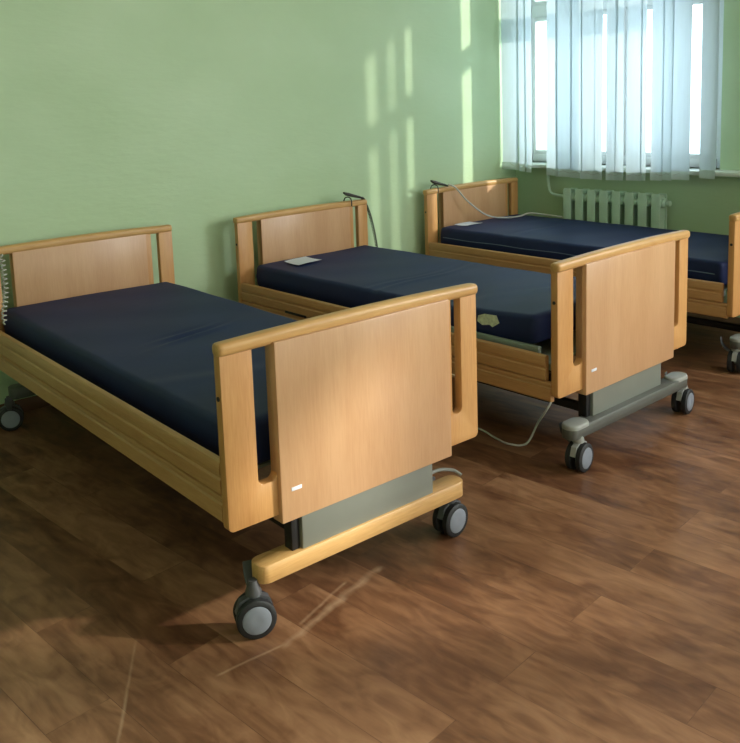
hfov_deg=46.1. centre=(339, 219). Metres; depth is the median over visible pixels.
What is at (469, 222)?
paper sheet
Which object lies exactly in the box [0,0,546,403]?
wall
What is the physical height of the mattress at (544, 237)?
0.142 m
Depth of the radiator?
6.09 m
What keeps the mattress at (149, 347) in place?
on the hospital bed at (363, 401)
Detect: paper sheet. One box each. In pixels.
[285,256,321,264]
[454,221,478,225]
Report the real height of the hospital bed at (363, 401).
0.884 m
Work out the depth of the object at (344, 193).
5.64 m
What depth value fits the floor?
2.64 m
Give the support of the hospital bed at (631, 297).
on the floor
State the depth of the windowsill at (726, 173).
5.60 m
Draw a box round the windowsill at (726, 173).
[525,161,739,176]
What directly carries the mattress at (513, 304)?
on the hospital bed at (631, 297)
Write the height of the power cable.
0.350 m
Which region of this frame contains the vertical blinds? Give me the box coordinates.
[501,0,719,180]
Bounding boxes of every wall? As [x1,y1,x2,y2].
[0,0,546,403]
[516,0,739,317]
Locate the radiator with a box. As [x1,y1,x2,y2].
[547,175,671,228]
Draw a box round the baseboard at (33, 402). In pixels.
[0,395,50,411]
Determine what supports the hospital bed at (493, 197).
on the floor
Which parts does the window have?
sash, sash, sash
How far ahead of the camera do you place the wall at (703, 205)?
5.72 m
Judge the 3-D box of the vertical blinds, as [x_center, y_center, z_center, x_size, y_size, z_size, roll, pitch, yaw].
[1.786,-1.248,5.923,0.060,1.960,1.728,-9,11,-40]
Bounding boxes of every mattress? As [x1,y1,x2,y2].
[4,282,296,463]
[256,245,575,343]
[440,214,728,284]
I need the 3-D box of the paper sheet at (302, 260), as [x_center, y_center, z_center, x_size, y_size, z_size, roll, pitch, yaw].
[-0.215,0.237,5.025,0.200,0.007,0.190,-9,11,-40]
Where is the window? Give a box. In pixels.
[531,0,723,168]
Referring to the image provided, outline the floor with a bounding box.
[0,312,739,742]
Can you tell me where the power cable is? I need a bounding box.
[478,402,551,445]
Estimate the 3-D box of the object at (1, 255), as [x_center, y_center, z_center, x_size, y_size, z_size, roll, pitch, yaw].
[-1.565,0.263,3.967,0.106,0.386,0.290,-9,10,-38]
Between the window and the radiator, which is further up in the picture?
the window
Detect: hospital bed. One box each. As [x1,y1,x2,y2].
[0,225,477,639]
[233,199,693,472]
[423,177,739,372]

